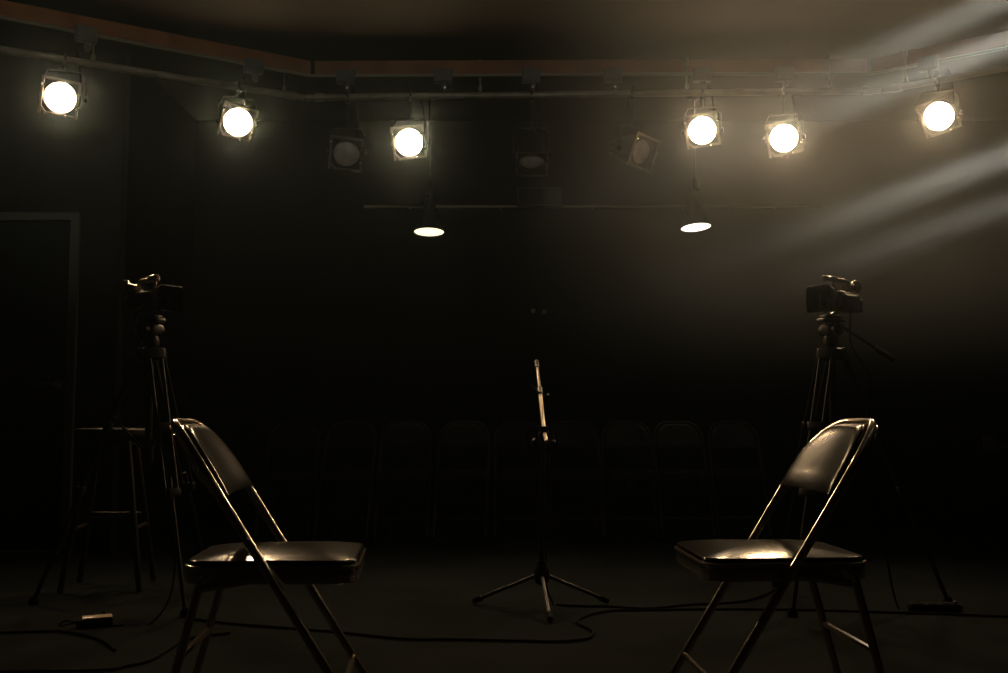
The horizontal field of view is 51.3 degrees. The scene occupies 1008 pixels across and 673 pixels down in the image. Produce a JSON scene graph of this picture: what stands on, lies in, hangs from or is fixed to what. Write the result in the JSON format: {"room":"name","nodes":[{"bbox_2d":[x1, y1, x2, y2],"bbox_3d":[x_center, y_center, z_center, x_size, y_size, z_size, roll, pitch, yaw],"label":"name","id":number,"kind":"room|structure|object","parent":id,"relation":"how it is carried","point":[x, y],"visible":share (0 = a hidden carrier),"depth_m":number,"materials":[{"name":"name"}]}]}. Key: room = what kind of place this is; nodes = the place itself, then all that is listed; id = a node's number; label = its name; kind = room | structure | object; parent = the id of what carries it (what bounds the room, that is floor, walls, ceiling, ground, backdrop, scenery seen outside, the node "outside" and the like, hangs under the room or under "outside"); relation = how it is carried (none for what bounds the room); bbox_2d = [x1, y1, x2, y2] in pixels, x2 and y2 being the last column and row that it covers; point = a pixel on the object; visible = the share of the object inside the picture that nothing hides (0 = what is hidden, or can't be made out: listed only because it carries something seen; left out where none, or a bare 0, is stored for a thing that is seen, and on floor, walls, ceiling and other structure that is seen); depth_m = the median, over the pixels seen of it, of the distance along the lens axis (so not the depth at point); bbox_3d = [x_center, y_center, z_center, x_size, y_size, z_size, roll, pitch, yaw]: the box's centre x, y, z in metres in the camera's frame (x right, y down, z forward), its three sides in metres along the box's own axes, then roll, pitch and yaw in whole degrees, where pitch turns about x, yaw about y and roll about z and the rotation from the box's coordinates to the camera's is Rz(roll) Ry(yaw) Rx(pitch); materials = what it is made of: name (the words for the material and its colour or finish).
{"room":"studio","nodes":[
{"label":"studio","id":0,"kind":"room"},
{"bbox_2d":[0,51,130,552],"bbox_3d":[-3.465,-0.234,6.390,2.270,3.050,0.100,0,-5,0],"label":"wall","id":1,"kind":"structure","parent":0,"point":[49,163],"depth_m":6.40,"materials":[{"name":"grey paint"}]},
{"bbox_2d":[0,549,58,553],"bbox_3d":[-3.070,1.274,6.217,0.900,0.016,0.090,0,-5,0],"label":"trim","id":2,"kind":"structure","parent":1,"relation":"attached to","point":[2,551],"depth_m":6.17,"materials":[{"name":"grey paint"}]},
{"bbox_2d":[0,222,70,548],"bbox_3d":[-3.070,0.283,6.312,0.892,1.970,0.107,0,-5,0],"label":"door","id":3,"kind":"structure","parent":1,"relation":"in","point":[34,256],"depth_m":6.32,"materials":[{"name":"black paint"}]},
{"bbox_2d":[0,212,81,553],"bbox_3d":[-3.070,0.264,6.287,1.005,2.040,0.035,0,-5,0],"label":"trim","id":4,"kind":"structure","parent":1,"relation":"attached to","point":[74,217],"depth_m":6.29,"materials":[{"name":"grey paint"}]},
{"bbox_2d":[114,55,196,550],"bbox_3d":[-2.380,-0.173,7.138,0.100,3.050,1.500,0,-5,0],"label":"wall","id":5,"kind":"structure","parent":0,"point":[161,158],"depth_m":7.10,"materials":[{"name":"black paint"}]},
{"bbox_2d":[0,528,1007,672],"bbox_3d":[0.000,1.042,2.674,9.400,0.100,10.500,0,-5,0],"label":"floor","id":6,"kind":"structure","parent":0,"point":[408,585],"depth_m":4.27,"materials":[{"name":"black"}]},
{"bbox_2d":[0,630,115,651],"bbox_3d":[-1.823,1.078,3.800,1.140,0.010,0.229,-1,-5,16],"label":"cable","id":7,"kind":"object","parent":6,"relation":"on","point":[108,644],"visible":1,"depth_m":3.83,"materials":[{"name":"black plastic"}]},
{"bbox_2d":[58,611,112,628],"bbox_3d":[-1.593,1.075,3.990,0.187,0.048,0.124,2,-5,-27],"label":"power adapter","id":8,"kind":"object","parent":6,"relation":"on","point":[100,620],"visible":1,"depth_m":3.95,"materials":[{"name":"black plastic"}]},
{"bbox_2d":[57,428,156,593],"bbox_3d":[-1.860,0.807,4.971,0.374,0.748,0.374,1,-5,-8],"label":"bar stool","id":9,"kind":"object","parent":6,"relation":"on","point":[116,436],"visible":0.79,"depth_m":4.88,"materials":[{"name":"brown wood"}]},
{"bbox_2d":[0,632,229,672],"bbox_3d":[-1.216,1.049,3.446,0.266,0.010,0.852,-4,-6,43],"label":"cable","id":10,"kind":"object","parent":6,"relation":"on","point":[221,633],"visible":0.87,"depth_m":3.25,"materials":[{"name":"black plastic"}]},
{"bbox_2d":[28,315,203,617],"bbox_3d":[-1.479,0.529,4.624,0.813,1.240,0.772,-3,-5,30],"label":"tripod","id":11,"kind":"object","parent":6,"relation":"on","point":[151,331],"visible":0.91,"depth_m":4.55,"materials":[{"name":"grey metal"}]},
{"bbox_2d":[119,274,182,313],"bbox_3d":[-1.567,-0.180,4.598,0.343,0.170,0.138,-4,-6,38],"label":"camcorder","id":12,"kind":"object","parent":11,"relation":"on","point":[157,299],"visible":1,"depth_m":4.56,"materials":[{"name":"black plastic"}]},
{"bbox_2d":[107,307,175,626],"bbox_3d":[-1.447,0.491,4.282,0.257,1.284,0.518,1,-5,-9],"label":"cable","id":13,"kind":"object","parent":12,"relation":"hanging from","point":[169,498],"visible":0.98,"depth_m":4.30,"materials":[{"name":"black plastic"}]},
{"bbox_2d":[153,285,182,312],"bbox_3d":[-1.456,-0.159,4.523,0.077,0.116,0.116,-4,-6,38],"label":"hood","id":14,"kind":"object","parent":12,"relation":"attached to","point":[161,300],"depth_m":4.55,"materials":[{"name":"black plastic"}]},
{"bbox_2d":[169,418,367,672],"bbox_3d":[-0.567,0.597,2.641,0.545,0.781,0.441,0,-5,-5],"label":"folding chair","id":15,"kind":"object","parent":6,"relation":"on","point":[220,567],"visible":1,"depth_m":2.47,"materials":[{"name":"brown metal"}]},
{"bbox_2d":[372,421,431,540],"bbox_3d":[-0.678,0.964,7.115,0.366,0.781,0.512,0,-5,-1],"label":"folding chair","id":16,"kind":"object","parent":6,"relation":"on","point":[397,434],"visible":1,"depth_m":7.24,"materials":[{"name":"grey metal"}]},
{"bbox_2d":[431,421,489,541],"bbox_3d":[-0.281,0.960,7.065,0.366,0.781,0.512,0,-5,2],"label":"folding chair","id":17,"kind":"object","parent":6,"relation":"on","point":[455,434],"visible":1,"depth_m":7.19,"materials":[{"name":"grey metal"}]},
{"bbox_2d":[472,359,608,621],"bbox_3d":[0.185,0.606,4.556,0.521,1.073,0.857,-2,-5,27],"label":"microphone stand","id":18,"kind":"object","parent":6,"relation":"on","point":[541,576],"visible":1,"depth_m":4.37,"materials":[{"name":"grey metal"}]},
{"bbox_2d":[548,421,603,540],"bbox_3d":[0.481,0.965,7.135,0.366,0.781,0.512,0,-5,1],"label":"folding chair","id":19,"kind":"object","parent":6,"relation":"on","point":[569,433],"visible":0.95,"depth_m":7.26,"materials":[{"name":"grey metal"}]},
{"bbox_2d":[185,608,1007,642],"bbox_3d":[0.680,1.095,4.014,3.829,0.010,0.590,0,-5,-5],"label":"cable","id":20,"kind":"object","parent":6,"relation":"on","point":[656,609],"visible":0.95,"depth_m":4.00,"materials":[{"name":"black plastic"}]},
{"bbox_2d":[601,421,659,540],"bbox_3d":[0.842,0.964,7.115,0.366,0.781,0.512,0,-5,3],"label":"folding chair","id":21,"kind":"object","parent":6,"relation":"on","point":[616,434],"visible":0.99,"depth_m":7.24,"materials":[{"name":"grey metal"}]},
{"bbox_2d":[556,588,775,608],"bbox_3d":[0.780,1.137,4.523,1.119,0.010,0.244,2,-5,-22],"label":"cable","id":22,"kind":"object","parent":6,"relation":"on","point":[773,589],"visible":0.93,"depth_m":4.39,"materials":[{"name":"black plastic"}]},
{"bbox_2d":[652,421,716,540],"bbox_3d":[1.207,0.964,7.115,0.366,0.781,0.512,0,-5,0],"label":"folding chair","id":23,"kind":"object","parent":6,"relation":"on","point":[667,434],"visible":0.97,"depth_m":7.24,"materials":[{"name":"grey metal"}]},
{"bbox_2d":[708,421,772,538],"bbox_3d":[1.594,0.968,7.165,0.366,0.781,0.512,0,-5,3],"label":"folding chair","id":24,"kind":"object","parent":6,"relation":"on","point":[721,433],"visible":0.94,"depth_m":7.29,"materials":[{"name":"grey metal"}]},
{"bbox_2d":[668,418,884,672],"bbox_3d":[0.678,0.601,2.694,0.545,0.781,0.441,0,-5,-2],"label":"folding chair","id":25,"kind":"object","parent":6,"relation":"on","point":[834,457],"visible":1,"depth_m":2.55,"materials":[{"name":"brown metal"}]},
{"bbox_2d":[772,315,952,617],"bbox_3d":[1.379,0.532,4.650,0.819,1.240,0.750,2,-5,-25],"label":"tripod","id":26,"kind":"object","parent":6,"relation":"on","point":[830,331],"visible":0.78,"depth_m":4.56,"materials":[{"name":"grey metal"}]},
{"bbox_2d":[806,275,862,314],"bbox_3d":[1.462,-0.179,4.613,0.343,0.170,0.138,4,-6,-42],"label":"camcorder","id":27,"kind":"object","parent":26,"relation":"on","point":[830,299],"visible":0.98,"depth_m":4.55,"materials":[{"name":"black plastic"}]},
{"bbox_2d":[806,284,835,312],"bbox_3d":[1.370,-0.160,4.514,0.077,0.116,0.116,4,-6,-42],"label":"hood","id":28,"kind":"object","parent":27,"relation":"attached to","point":[827,299],"depth_m":4.53,"materials":[{"name":"black plastic"}]},
{"bbox_2d":[849,307,899,608],"bbox_3d":[1.587,0.507,4.421,0.243,1.291,0.076,-3,-6,32],"label":"cable","id":29,"kind":"object","parent":27,"relation":"hanging from","point":[855,353],"visible":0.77,"depth_m":4.42,"materials":[{"name":"black plastic"}]},
{"bbox_2d":[907,601,960,612],"bbox_3d":[1.755,1.101,4.284,0.200,0.044,0.060,0,-5,4],"label":"power strip","id":30,"kind":"object","parent":6,"relation":"on","point":[917,606],"visible":1,"depth_m":4.26,"materials":[{"name":"black plastic"}]},
{"bbox_2d":[0,0,1007,120],"bbox_3d":[0.000,-2.098,2.931,9.400,0.100,10.500,0,-5,0],"label":"ceiling","id":31,"kind":"structure","parent":0,"point":[311,30],"depth_m":6.37,"materials":[{"name":"paint"}]},
{"bbox_2d":[90,45,95,62],"bbox_3d":[-2.360,-1.670,6.035,0.024,0.235,0.070,0,-5,0],"label":"rod","id":32,"kind":"object","parent":31,"relation":"hanging from","point":[93,55],"visible":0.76,"depth_m":6.02,"materials":[{"name":"beige"}]},
{"bbox_2d":[0,46,304,100],"bbox_3d":[-2.733,-1.580,5.817,3.370,0.053,0.054,3,-5,-29],"label":"pipe","id":33,"kind":"object","parent":32,"relation":"hanging from","point":[291,95],"visible":1,"depth_m":6.16,"materials":[{"name":"black metal"}]},
{"bbox_2d":[38,49,87,119],"bbox_3d":[-2.504,-1.428,5.993,0.258,0.454,0.384,1,-5,-15],"label":"lamp","id":34,"kind":"object","parent":33,"relation":"hanging from","point":[59,97],"visible":0.99,"depth_m":5.85,"materials":[{"name":"black paint"}]},
{"bbox_2d":[215,77,258,143],"bbox_3d":[-1.648,-1.387,6.476,0.258,0.458,0.383,2,-5,-20],"label":"lamp","id":35,"kind":"object","parent":33,"relation":"hanging from","point":[238,122],"visible":1,"depth_m":6.34,"materials":[{"name":"black paint"}]},
{"bbox_2d":[0,0,310,73],"bbox_3d":[-2.764,-1.771,5.636,3.657,0.088,0.050,3,-6,-33],"label":"ceiling beam","id":36,"kind":"structure","parent":31,"relation":"attached to","point":[7,8],"depth_m":6.07,"materials":[{"name":"brown wood"}]},
{"bbox_2d":[74,24,97,51],"bbox_3d":[-2.328,-1.656,5.850,0.115,0.140,0.067,3,-6,-33],"label":"junction box","id":37,"kind":"object","parent":36,"relation":"attached to","point":[88,35],"visible":1,"depth_m":5.83,"materials":[{"name":"silver metal"}]},
{"bbox_2d":[0,15,308,76],"bbox_3d":[-2.760,-1.714,5.589,3.667,0.019,0.020,3,-6,-33],"label":"conduit","id":38,"kind":"object","parent":36,"relation":"attached to","point":[1,16],"visible":1,"depth_m":6.05,"materials":[{"name":"beige"}]},
{"bbox_2d":[243,57,263,82],"bbox_3d":[-1.518,-1.613,6.371,0.115,0.140,0.067,3,-6,-33],"label":"junction box","id":39,"kind":"object","parent":36,"relation":"attached to","point":[253,66],"visible":1,"depth_m":6.35,"materials":[{"name":"silver metal"}]},
{"bbox_2d":[282,73,285,92],"bbox_3d":[-1.380,-1.625,6.587,0.024,0.235,0.070,0,-5,0],"label":"rod","id":40,"kind":"object","parent":31,"relation":"hanging from","point":[283,85],"visible":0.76,"depth_m":6.58,"materials":[{"name":"beige"}]},
{"bbox_2d":[414,99,444,236],"bbox_3d":[-0.520,-1.197,7.322,0.216,0.978,0.214,0,-5,0],"label":"pendant light","id":41,"kind":"object","parent":31,"relation":"hanging from","point":[428,225],"visible":0.94,"depth_m":7.28,"materials":[{"name":"black paint"}]},
{"bbox_2d":[414,228,443,235],"bbox_3d":[-0.520,-0.727,7.284,0.207,0.012,0.207,0,-12,0],"label":"diffuser","id":42,"kind":"object","parent":41,"relation":"attached to","point":[418,231],"depth_m":7.27,"materials":[{"name":"beige plastic"}]},
{"bbox_2d":[478,77,481,93],"bbox_3d":[-0.150,-1.624,6.599,0.024,0.235,0.070,0,-5,0],"label":"rod","id":43,"kind":"object","parent":31,"relation":"hanging from","point":[479,86],"visible":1,"depth_m":6.59,"materials":[{"name":"beige"}]},
{"bbox_2d":[305,86,881,101],"bbox_3d":[0.540,-1.518,6.576,3.591,0.053,0.054,0,-5,2],"label":"pipe","id":44,"kind":"object","parent":43,"relation":"hanging from","point":[864,90],"visible":1,"depth_m":6.56,"materials":[{"name":"black metal"}]},
{"bbox_2d":[327,89,367,171],"bbox_3d":[-0.990,-1.291,6.668,0.258,0.562,0.387,0,-5,-6],"label":"lamp","id":45,"kind":"object","parent":44,"relation":"hanging from","point":[345,153],"visible":0.99,"depth_m":6.53,"materials":[{"name":"black metal"}]},
{"bbox_2d":[390,87,430,160],"bbox_3d":[-0.581,-1.326,6.657,0.258,0.497,0.383,0,-5,4],"label":"lamp","id":46,"kind":"object","parent":44,"relation":"hanging from","point":[409,141],"visible":0.99,"depth_m":6.51,"materials":[{"name":"black paint"}]},
{"bbox_2d":[511,86,551,177],"bbox_3d":[0.173,-1.283,6.620,0.258,0.586,0.392,0,-5,0],"label":"lamp","id":47,"kind":"object","parent":44,"relation":"hanging from","point":[532,156],"visible":1,"depth_m":6.53,"materials":[{"name":"black metal"}]},
{"bbox_2d":[607,86,660,172],"bbox_3d":[0.769,-1.294,6.588,0.258,0.570,0.387,4,-6,-38],"label":"lamp","id":48,"kind":"object","parent":44,"relation":"hanging from","point":[640,150],"visible":0.99,"depth_m":6.49,"materials":[{"name":"black metal"}]},
{"bbox_2d":[682,84,723,149],"bbox_3d":[1.248,-1.363,6.590,0.258,0.450,0.378,-1,-5,14],"label":"lamp","id":49,"kind":"object","parent":44,"relation":"hanging from","point":[700,130],"visible":0.98,"depth_m":6.45,"materials":[{"name":"black paint"}]},
{"bbox_2d":[763,85,805,157],"bbox_3d":[1.752,-1.333,6.566,0.258,0.498,0.380,-2,-5,18],"label":"lamp","id":50,"kind":"object","parent":44,"relation":"hanging from","point":[784,137],"visible":0.99,"depth_m":6.43,"materials":[{"name":"black paint"}]},
{"bbox_2d":[315,58,866,73],"bbox_3d":[0.540,-1.692,6.605,3.460,0.088,0.050,0,-5,1],"label":"ceiling beam","id":51,"kind":"structure","parent":31,"relation":"attached to","point":[837,64],"depth_m":6.58,"materials":[{"name":"brown wood"}]},
{"bbox_2d":[336,69,355,91],"bbox_3d":[-0.990,-1.597,6.561,0.115,0.140,0.067,0,-5,1],"label":"junction box","id":52,"kind":"object","parent":51,"relation":"attached to","point":[346,77],"visible":1,"depth_m":6.53,"materials":[{"name":"silver metal"}]},
{"bbox_2d":[434,68,452,91],"bbox_3d":[-0.380,-1.598,6.552,0.115,0.140,0.067,0,-5,1],"label":"junction box","id":53,"kind":"object","parent":51,"relation":"attached to","point":[443,76],"visible":1,"depth_m":6.52,"materials":[{"name":"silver metal"}]},
{"bbox_2d":[522,68,540,90],"bbox_3d":[0.170,-1.599,6.544,0.115,0.140,0.067,0,-5,1],"label":"junction box","id":54,"kind":"object","parent":51,"relation":"attached to","point":[532,76],"visible":1,"depth_m":6.52,"materials":[{"name":"silver metal"}]},
{"bbox_2d":[309,72,873,77],"bbox_3d":[0.540,-1.635,6.555,3.520,0.019,0.020,0,-5,1],"label":"conduit","id":55,"kind":"object","parent":51,"relation":"attached to","point":[678,73],"visible":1,"depth_m":6.55,"materials":[{"name":"beige"}]},
{"bbox_2d":[604,68,622,90],"bbox_3d":[0.680,-1.599,6.537,0.115,0.140,0.067,0,-5,1],"label":"junction box","id":56,"kind":"object","parent":51,"relation":"attached to","point":[614,76],"visible":1,"depth_m":6.51,"materials":[{"name":"silver metal"}]},
{"bbox_2d":[692,67,711,89],"bbox_3d":[1.230,-1.600,6.529,0.115,0.140,0.067,0,-5,1],"label":"junction box","id":57,"kind":"object","parent":51,"relation":"attached to","point":[702,75],"visible":1,"depth_m":6.50,"materials":[{"name":"silver metal"}]},
{"bbox_2d":[774,67,793,88],"bbox_3d":[1.740,-1.601,6.522,0.115,0.140,0.067,0,-5,1],"label":"junction box","id":58,"kind":"object","parent":51,"relation":"attached to","point":[784,75],"visible":1,"depth_m":6.49,"materials":[{"name":"silver metal"}]},
{"bbox_2d":[684,57,688,90],"bbox_3d":[1.140,-1.628,6.549,0.024,0.235,0.070,0,-5,0],"label":"rod","id":59,"kind":"object","parent":31,"relation":"hanging from","point":[686,59],"visible":1,"depth_m":6.54,"materials":[{"name":"beige"}]},
{"bbox_2d":[680,96,711,231],"bbox_3d":[1.332,-1.212,7.323,0.216,0.948,0.214,0,-5,0],"label":"pendant light","id":60,"kind":"object","parent":31,"relation":"hanging from","point":[695,219],"visible":0.96,"depth_m":7.28,"materials":[{"name":"black paint"}]},
{"bbox_2d":[681,223,710,231],"bbox_3d":[1.332,-0.759,7.287,0.207,0.012,0.207,-4,-12,0],"label":"diffuser","id":61,"kind":"object","parent":60,"relation":"attached to","point":[686,227],"depth_m":7.27,"materials":[{"name":"white"}]},
{"bbox_2d":[827,55,831,89],"bbox_3d":[2.020,-1.631,6.515,0.024,0.235,0.070,0,-5,0],"label":"rod","id":62,"kind":"object","parent":31,"relation":"hanging from","point":[829,60],"visible":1,"depth_m":6.51,"materials":[{"name":"beige metal"}]},
{"bbox_2d":[903,50,908,84],"bbox_3d":[2.460,-1.638,6.427,0.024,0.235,0.070,0,-5,0],"label":"rod","id":63,"kind":"object","parent":31,"relation":"hanging from","point":[905,52],"visible":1,"depth_m":6.42,"materials":[{"name":"beige metal"}]},
{"bbox_2d":[882,64,1007,93],"bbox_3d":[3.223,-1.577,5.862,2.176,0.053,0.054,-3,-6,36],"label":"pipe","id":64,"kind":"object","parent":63,"relation":"hanging from","point":[898,87],"visible":1,"depth_m":6.26,"materials":[{"name":"grey metal"}]},
{"bbox_2d":[915,68,962,138],"bbox_3d":[2.637,-1.397,6.343,0.260,0.460,0.383,-3,-5,30],"label":"lamp","id":65,"kind":"object","parent":64,"relation":"hanging from","point":[937,116],"visible":0.99,"depth_m":6.22,"materials":[{"name":"black paint"}]},
{"bbox_2d":[871,31,1007,71],"bbox_3d":[3.204,-1.747,5.925,2.216,0.088,0.050,-3,-6,36],"label":"ceiling beam","id":66,"kind":"structure","parent":31,"relation":"attached to","point":[1000,39],"depth_m":6.29,"materials":[{"name":"brown wood"}]},
{"bbox_2d":[917,54,939,78],"bbox_3d":[2.558,-1.617,6.326,0.115,0.140,0.067,-3,-6,36],"label":"junction box","id":67,"kind":"object","parent":66,"relation":"attached to","point":[929,64],"visible":1,"depth_m":6.30,"materials":[{"name":"silver metal"}]},
{"bbox_2d":[874,46,1007,74],"bbox_3d":[3.200,-1.691,5.878,2.226,0.019,0.020,-3,-6,36],"label":"conduit","id":68,"kind":"object","parent":66,"relation":"attached to","point":[1004,47],"visible":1,"depth_m":6.25,"materials":[{"name":"beige metal"}]},
{"bbox_2d":[187,121,1007,513],"bbox_3d":[1.135,-0.112,7.885,6.930,3.050,0.100,0,-5,0],"label":"wall","id":69,"kind":"structure","parent":0,"point":[311,303],"depth_m":7.85,"materials":[{"name":"black paint"}]},
{"bbox_2d":[517,187,562,206],"bbox_3d":[0.268,-1.042,7.876,0.340,0.146,0.060,0,-5,0],"label":"wall box","id":70,"kind":"object","parent":69,"relation":"attached to","point":[526,196],"visible":1,"depth_m":7.86,"materials":[{"name":"black paint"}]},
{"bbox_2d":[364,205,821,208],"bbox_3d":[0.665,-0.973,7.883,3.430,0.030,0.049,0,-5,0],"label":"wall rail","id":71,"kind":"object","parent":69,"relation":"attached to","point":[365,206],"visible":1,"depth_m":7.86,"materials":[{"name":"beige"}]},
{"bbox_2d":[186,514,1007,527],"bbox_3d":[1.135,1.354,7.707,6.930,0.100,0.016,0,-5,0],"label":"baseboard","id":72,"kind":"structure","parent":69,"relation":"attached to","point":[204,520],"depth_m":7.70,"materials":[{"name":"black paint"}]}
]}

